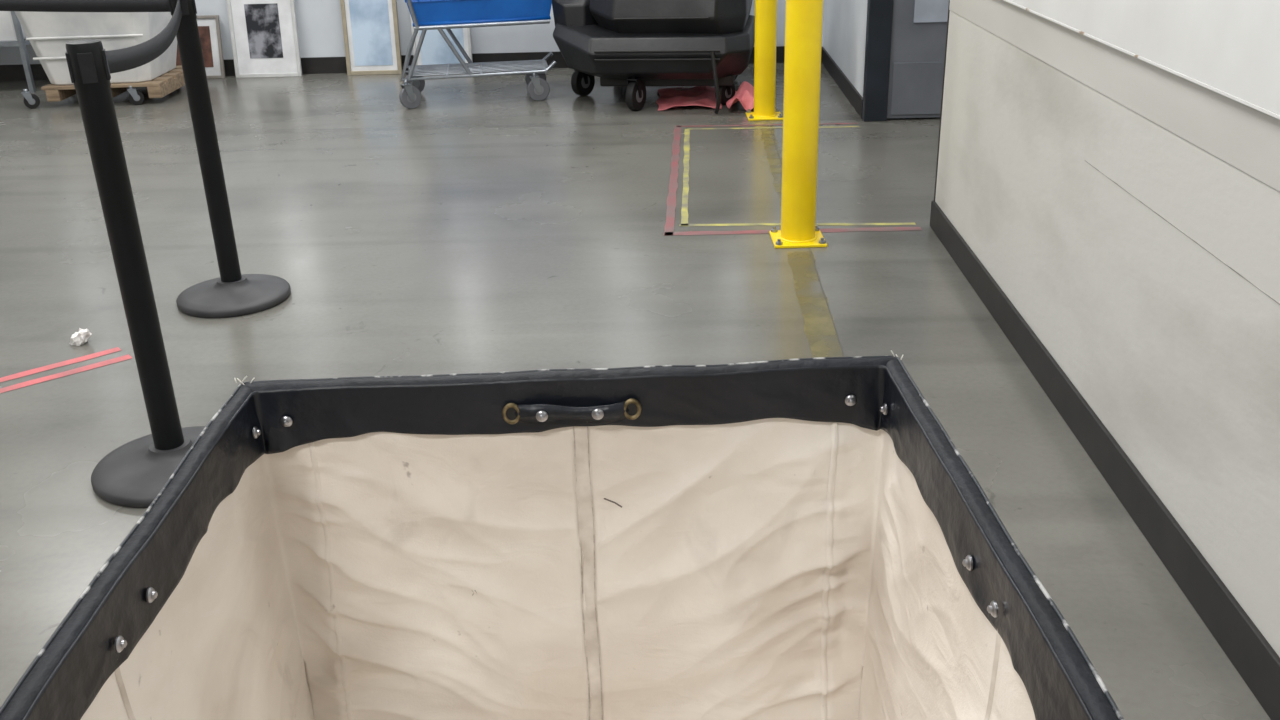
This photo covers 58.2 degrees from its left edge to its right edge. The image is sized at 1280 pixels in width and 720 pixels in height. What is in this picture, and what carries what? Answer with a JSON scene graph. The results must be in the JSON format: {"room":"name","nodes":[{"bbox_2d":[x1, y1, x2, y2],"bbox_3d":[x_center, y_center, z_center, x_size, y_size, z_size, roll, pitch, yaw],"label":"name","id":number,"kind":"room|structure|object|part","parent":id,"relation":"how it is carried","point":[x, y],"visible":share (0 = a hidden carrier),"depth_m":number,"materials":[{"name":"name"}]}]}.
{"room":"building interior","nodes":[
{"label":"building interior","id":0,"kind":"room"},
{"bbox_2d":[0,0,824,64],"bbox_3d":[-2.321,-3.683,7.391,7.300,3.600,0.150,-1,23,2],"label":"wall","id":1,"kind":"structure","parent":0,"point":[319,22],"depth_m":7.91,"materials":[{"name":"paint"}]},
{"bbox_2d":[0,46,784,80],"bbox_3d":[-2.241,-2.051,8.010,6.968,0.110,0.012,-1,23,2],"label":"baseboard","id":2,"kind":"structure","parent":1,"relation":"attached to","point":[311,65],"depth_m":7.99,"materials":[{"name":"rubber"}]},
{"bbox_2d":[0,63,1270,719],"bbox_3d":[-1.386,0.242,2.932,9.400,0.100,11.500,-1,23,2],"label":"floor","id":3,"kind":"structure","parent":0,"point":[483,225],"depth_m":3.90,"materials":[{"name":"concrete"}]},
{"bbox_2d":[0,11,35,92],"bbox_3d":[-4.505,-2.678,7.490,0.930,1.800,0.430,-1,23,2],"label":"cart","id":4,"kind":"object","parent":3,"relation":"on","point":[12,33],"visible":0.48,"depth_m":7.53,"materials":[{"name":"silver metal"}]},
{"bbox_3d":[-4.489,-2.140,7.723,0.900,0.025,0.400,-1,23,2],"label":"shelf","id":5,"kind":"part","parent":4,"relation":"part of","materials":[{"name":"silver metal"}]},
{"bbox_2d":[0,347,131,392],"bbox_3d":[-2.126,0.189,2.977,1.243,0.001,1.106,-1,23,2],"label":"tape","id":6,"kind":"object","parent":3,"relation":"on","point":[90,356],"visible":1,"depth_m":3.32,"materials":[{"name":"red plastic"}]},
{"bbox_2d":[69,328,90,345],"bbox_3d":[-1.702,-0.076,3.493,0.065,0.052,0.054,-1,23,2],"label":"crumpled paper","id":7,"kind":"object","parent":3,"relation":"on","point":[79,338],"visible":1,"depth_m":3.48,"materials":[{"name":"white paper"}]},
{"bbox_2d":[14,11,184,108],"bbox_3d":[-3.378,-2.003,7.276,0.892,0.670,0.780,-2,23,-1],"label":"cart","id":8,"kind":"object","parent":3,"relation":"on","point":[48,33],"visible":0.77,"depth_m":6.98,"materials":[{"name":"white plastic"}]},
{"bbox_2d":[65,0,205,507],"bbox_3d":[-1.145,-0.389,2.991,0.362,0.995,1.340,-3,23,-2],"label":"stanchion","id":9,"kind":"object","parent":3,"relation":"on","point":[134,473],"visible":0.86,"depth_m":2.57,"materials":[{"name":"metal"}]},
{"bbox_3d":[-1.122,-0.213,2.535,0.069,0.955,0.069,-1,23,2],"label":"post","id":10,"kind":"part","parent":9,"relation":"part of","materials":[{"name":"black metal"}]},
{"bbox_2d":[0,0,290,317],"bbox_3d":[-2.183,-0.750,3.897,2.098,0.995,0.362,6,25,18],"label":"stanchion","id":11,"kind":"object","parent":3,"relation":"on","point":[234,293],"visible":0.95,"depth_m":3.66,"materials":[{"name":"metal"}]},
{"bbox_3d":[-1.362,-0.678,3.622,0.069,0.955,0.069,-1,23,2],"label":"post","id":12,"kind":"part","parent":11,"relation":"part of","materials":[{"name":"black metal"}]},
{"bbox_2d":[176,15,224,78],"bbox_3d":[-3.095,-2.153,7.926,0.430,0.417,0.094,-1,23,2],"label":"framed picture","id":13,"kind":"object","parent":3,"relation":"on","point":[208,25],"visible":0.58,"depth_m":7.92},
{"bbox_2d":[176,26,213,66],"bbox_3d":[-3.095,-2.155,7.922,0.290,0.272,0.004,-1,14,2],"label":"print","id":14,"kind":"object","parent":13,"relation":"attached to","point":[206,33],"depth_m":7.92},
{"bbox_3d":[-3.099,-2.347,7.878,0.390,0.020,0.025,-1,14,2],"label":"frame","id":15,"kind":"part","parent":13,"relation":"part of","materials":[{"name":"beige wood"}]},
{"bbox_3d":[-3.091,-1.958,7.974,0.390,0.020,0.025,-1,14,2],"label":"frame","id":16,"kind":"part","parent":13,"relation":"part of","materials":[{"name":"grey wood"}]},
{"bbox_3d":[-2.890,-2.155,7.919,0.020,0.420,0.025,-1,14,2],"label":"frame","id":17,"kind":"part","parent":13,"relation":"part of","materials":[{"name":"beige wood"}]},
{"bbox_2d":[226,0,301,77],"bbox_3d":[-2.573,-2.244,7.870,0.460,0.598,0.094,-1,23,2],"label":"framed picture","id":18,"kind":"object","parent":3,"relation":"on","point":[264,33],"visible":1,"depth_m":7.88},
{"bbox_3d":[-2.790,-2.241,7.878,0.025,0.600,0.025,-1,17,2],"label":"frame","id":19,"kind":"part","parent":18,"relation":"part of","materials":[{"name":"white wood"}]},
{"bbox_2d":[244,3,282,57],"bbox_3d":[-2.573,-2.249,7.865,0.230,0.356,0.004,-1,17,2],"label":"print","id":20,"kind":"object","parent":18,"relation":"attached to","point":[263,22],"depth_m":7.86},
{"bbox_3d":[-2.566,-1.968,7.953,0.410,0.025,0.025,-1,17,2],"label":"frame","id":21,"kind":"part","parent":18,"relation":"part of","materials":[{"name":"white wood"}]},
{"bbox_3d":[-2.356,-2.247,7.862,0.025,0.600,0.025,-1,17,2],"label":"frame","id":22,"kind":"part","parent":18,"relation":"part of","materials":[{"name":"white wood"}]},
{"bbox_2d":[340,0,401,74],"bbox_3d":[-1.835,-2.309,7.818,0.380,0.718,0.094,-1,23,2],"label":"framed picture","id":23,"kind":"object","parent":3,"relation":"on","point":[370,27],"visible":0.95,"depth_m":7.84},
{"bbox_3d":[-2.011,-2.307,7.824,0.028,0.720,0.025,-1,18,2],"label":"frame","id":24,"kind":"part","parent":23,"relation":"part of","materials":[{"name":"beige wood"}]},
{"bbox_2d":[349,0,392,65],"bbox_3d":[-1.835,-2.311,7.814,0.264,0.600,0.004,-1,18,2],"label":"print","id":25,"kind":"object","parent":23,"relation":"attached to","point":[370,21],"depth_m":7.84},
{"bbox_3d":[-1.827,-1.980,7.924,0.324,0.028,0.025,-1,18,2],"label":"frame","id":26,"kind":"part","parent":23,"relation":"part of","materials":[{"name":"beige wood"}]},
{"bbox_3d":[-1.659,-2.312,7.811,0.028,0.720,0.025,-1,18,2],"label":"frame","id":27,"kind":"part","parent":23,"relation":"part of","materials":[{"name":"beige wood"}]},
{"bbox_2d":[410,15,472,64],"bbox_3d":[-1.356,-2.344,7.787,0.400,0.779,0.094,-1,23,2],"label":"framed picture","id":28,"kind":"object","parent":3,"relation":"on","point":[434,49],"visible":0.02,"depth_m":7.85},
{"bbox_3d":[-1.546,-2.341,7.795,0.020,0.780,0.025,-1,18,2],"label":"frame","id":29,"kind":"part","parent":28,"relation":"part of","materials":[{"name":"beige wood"}]},
{"bbox_2d":[419,28,464,64],"bbox_3d":[-1.357,-2.345,7.784,0.300,0.676,0.004,-1,18,2],"label":"print","id":30,"kind":"object","parent":28,"relation":"attached to","point":[434,49],"depth_m":7.85},
{"bbox_3d":[-1.167,-2.346,7.780,0.020,0.780,0.025,-1,18,2],"label":"frame","id":31,"kind":"part","parent":28,"relation":"part of","materials":[{"name":"beige wood"}]},
{"bbox_2d":[399,0,556,108],"bbox_3d":[-0.980,-2.075,6.819,1.043,1.031,0.580,-4,24,-6],"label":"shopping cart","id":32,"kind":"object","parent":3,"relation":"on","point":[426,15],"visible":1,"depth_m":6.69,"materials":[{"name":"blue plastic"}]},
{"bbox_2d":[405,0,551,29],"bbox_3d":[-0.949,-2.216,6.733,1.030,0.471,0.668,-1,23,2],"label":"basket","id":33,"kind":"object","parent":32,"relation":"on","point":[425,14],"depth_m":6.64,"materials":[{"name":"blue plastic"}]},
{"bbox_3d":[-0.950,-1.703,6.810,0.820,0.010,0.010,-5,24,-8],"label":"tray rod","id":34,"kind":"part","parent":32,"relation":"part of","materials":[{"name":"silver metal"}]},
{"bbox_3d":[-1.008,-2.206,6.997,0.919,0.814,0.048,-3,23,-3],"label":"frame","id":35,"kind":"part","parent":32,"relation":"part of","materials":[{"name":"silver metal"}]},
{"bbox_3d":[-0.990,-1.827,7.098,0.820,0.010,0.010,-4,24,-4],"label":"tray rod","id":36,"kind":"part","parent":32,"relation":"part of","materials":[{"name":"silver metal"}]},
{"bbox_3d":[-0.977,-1.786,7.002,0.820,0.010,0.010,-4,24,-6],"label":"tray rod","id":37,"kind":"part","parent":32,"relation":"part of","materials":[{"name":"silver metal"}]},
{"bbox_3d":[-0.970,-1.765,6.954,0.820,0.010,0.010,-4,24,-6],"label":"tray rod","id":38,"kind":"part","parent":32,"relation":"part of","materials":[{"name":"silver metal"}]},
{"bbox_3d":[-0.963,-1.745,6.906,0.820,0.010,0.010,-5,24,-7],"label":"tray rod","id":39,"kind":"part","parent":32,"relation":"part of","materials":[{"name":"silver metal"}]},
{"bbox_3d":[-0.957,-1.724,6.858,0.820,0.010,0.010,-5,24,-7],"label":"tray rod","id":40,"kind":"part","parent":32,"relation":"part of","materials":[{"name":"silver metal"}]},
{"bbox_3d":[-0.983,-1.807,7.050,0.820,0.010,0.010,-4,24,-5],"label":"tray rod","id":41,"kind":"part","parent":32,"relation":"part of","materials":[{"name":"silver metal"}]},
{"bbox_2d":[0,350,1124,719],"bbox_3d":[-0.049,0.583,0.918,0.735,0.804,1.073,-2,23,-1],"label":"cart","id":42,"kind":"object","parent":3,"relation":"on","point":[800,538],"visible":1,"depth_m":1.28,"materials":[{"name":"beige fabric"}]},
{"bbox_2d":[551,0,754,113],"bbox_3d":[0.093,-2.097,6.755,1.159,1.063,1.284,2,24,8],"label":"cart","id":43,"kind":"object","parent":3,"relation":"on","point":[633,44],"depth_m":6.34,"materials":[{"name":"black plastic"}]},
{"bbox_3d":[0.199,-2.244,6.726,0.888,0.550,1.087,2,24,8],"label":"tank","id":44,"kind":"part","parent":43,"relation":"part of","materials":[{"name":"black plastic"}]},
{"bbox_2d":[656,86,721,110],"bbox_3d":[0.287,-1.557,6.785,0.381,0.037,0.669,-1,23,2],"label":"plastic sheet","id":45,"kind":"object","parent":3,"relation":"on","point":[676,97],"visible":0.89,"depth_m":6.75,"materials":[{"name":"plastic"}]},
{"bbox_2d":[726,81,753,110],"bbox_3d":[0.602,-1.508,6.527,0.240,0.129,0.390,-1,23,2],"label":"bag","id":46,"kind":"object","parent":3,"relation":"on","point":[744,94],"visible":0.64,"depth_m":6.41,"materials":[{"name":"plastic"}]},
{"bbox_2d":[745,0,782,120],"bbox_3d":[0.664,-1.817,6.062,0.190,1.070,0.190,-2,23,0],"label":"bollard","id":47,"kind":"object","parent":3,"relation":"on","point":[765,10],"visible":0.99,"depth_m":6.12,"materials":[{"name":"yellow metal"}]},
{"bbox_3d":[0.678,-1.331,6.272,0.190,0.011,0.190,-2,23,0],"label":"plate","id":48,"kind":"part","parent":47,"relation":"part of","materials":[{"name":"yellow metal"}]},
{"bbox_3d":[0.663,-1.820,6.060,0.116,1.062,0.116,-2,23,0],"label":"post","id":49,"kind":"part","parent":47,"relation":"part of","materials":[{"name":"yellow metal"}]},
{"bbox_2d":[664,123,921,234],"bbox_3d":[0.617,-0.865,5.214,1.000,0.001,1.955,-1,23,2],"label":"tape","id":50,"kind":"object","parent":3,"relation":"on","point":[673,185],"visible":0.94,"depth_m":4.56,"materials":[{"name":"plastic"}]},
{"bbox_2d":[750,67,844,357],"bbox_3d":[0.593,-0.649,4.718,0.114,0.001,6.800,-1,23,3],"label":"tape","id":51,"kind":"object","parent":3,"relation":"on","point":[821,322],"visible":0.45,"depth_m":3.55,"materials":[{"name":"yellow plastic"}]},
{"bbox_2d":[679,126,915,225],"bbox_3d":[0.647,-0.867,5.216,0.941,0.001,1.795,-1,23,2],"label":"tape","id":52,"kind":"object","parent":3,"relation":"on","point":[684,211],"visible":0.89,"depth_m":4.78,"materials":[{"name":"yellow plastic"}]},
{"bbox_2d":[769,0,826,248],"bbox_3d":[0.567,-0.933,4.032,0.190,1.070,0.190,-2,23,0],"label":"bollard","id":53,"kind":"object","parent":3,"relation":"on","point":[803,18],"visible":1,"depth_m":4.03,"materials":[{"name":"yellow metal"}]},
{"bbox_3d":[0.582,-0.448,4.243,0.190,0.011,0.190,-2,23,0],"label":"plate","id":54,"kind":"part","parent":53,"relation":"part of","materials":[{"name":"yellow metal"}]},
{"bbox_2d":[823,0,867,96],"bbox_3d":[1.236,-3.324,6.315,0.120,3.600,1.900,-1,23,2],"label":"wall","id":55,"kind":"structure","parent":0,"point":[844,34],"depth_m":6.69,"materials":[{"name":"paint"}]},
{"bbox_2d":[821,47,862,118],"bbox_3d":[1.219,-1.718,7.014,0.012,0.100,1.900,-1,23,2],"label":"baseboard","id":56,"kind":"structure","parent":55,"relation":"attached to","point":[853,96],"depth_m":6.85,"materials":[{"name":"rubber"}]},
{"bbox_2d":[862,0,893,121],"bbox_3d":[1.218,-2.241,5.707,0.120,2.100,0.080,-1,23,2],"label":"frame","id":57,"kind":"object","parent":55,"relation":"attached to","point":[879,12],"visible":1,"depth_m":5.96,"materials":[{"name":"black metal"}]},
{"bbox_2d":[935,10,1279,656],"bbox_3d":[1.033,-0.718,0.326,0.160,3.600,7.230,-1,23,2],"label":"wall","id":58,"kind":"structure","parent":0,"point":[1176,353],"depth_m":2.37,"materials":[{"name":"paint"}]},
{"bbox_2d":[934,0,949,200],"bbox_3d":[1.139,-2.160,3.641,0.162,3.600,0.015,-1,23,2],"label":"trim","id":59,"kind":"structure","parent":58,"relation":"attached to","point":[949,0],"depth_m":4.18,"materials":[{"name":"metal"}]},
{"bbox_2d":[930,200,1279,719],"bbox_3d":[0.996,0.887,1.028,0.012,0.100,7.235,-1,23,2],"label":"baseboard","id":60,"kind":"structure","parent":58,"relation":"attached to","point":[1245,646],"depth_m":2.39,"materials":[{"name":"rubber"}]},
{"bbox_2d":[949,0,1279,191],"bbox_3d":[0.979,0.158,0.705,0.002,0.115,7.225,-1,23,2],"label":"trim","id":61,"kind":"structure","parent":58,"relation":"attached to","point":[1247,138],"depth_m":2.32,"materials":[{"name":"white paint"}]},
{"bbox_2d":[1003,0,1279,119],"bbox_3d":[0.971,0.106,0.683,0.016,0.005,7.225,-1,23,2],"label":"trim","id":62,"kind":"structure","parent":58,"relation":"attached to","point":[1008,1],"depth_m":2.23,"materials":[{"name":"white paint"}]},
{"bbox_2d":[1009,0,1279,114],"bbox_3d":[0.934,-1.131,0.146,0.014,2.695,7.225,-1,23,2],"label":"wall","id":63,"kind":"structure","parent":58,"relation":"attached to","point":[1232,47],"depth_m":2.07,"materials":[{"name":"white paint"}]},
{"bbox_2d":[1085,160,1279,304],"bbox_3d":[0.963,0.666,0.095,0.001,0.002,5.700,-1,23,2],"label":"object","id":64,"kind":"structure","parent":58,"relation":"attached to","point":[1085,160],"depth_m":2.14,"materials":[{"name":"grey"}]},
{"bbox_3d":[2.319,-2.980,5.448,2.100,3.600,0.100,-1,23,2],"label":"wall","id":65,"kind":"structure","parent":0,"visible":0},
{"bbox_2d":[913,0,948,22],"bbox_3d":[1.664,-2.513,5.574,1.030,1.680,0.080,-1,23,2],"label":"window","id":66,"kind":"structure","parent":65,"relation":"in","point":[925,11],"depth_m":5.87,"materials":[{"name":"grey glass"}]},
{"bbox_2d":[887,0,946,118],"bbox_3d":[1.692,-2.254,5.691,0.830,2.090,0.050,-1,23,2],"label":"leaf","id":67,"kind":"object","parent":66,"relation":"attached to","point":[910,41],"visible":0.24,"depth_m":5.94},
{"bbox_2d":[890,62,943,114],"bbox_3d":[1.716,-1.426,6.019,0.790,0.270,0.008,-1,23,2],"label":"kick plate","id":68,"kind":"object","parent":67,"relation":"attached to","point":[916,86],"visible":0.44,"depth_m":6.03,"materials":[{"name":"grey metal"}]}
]}

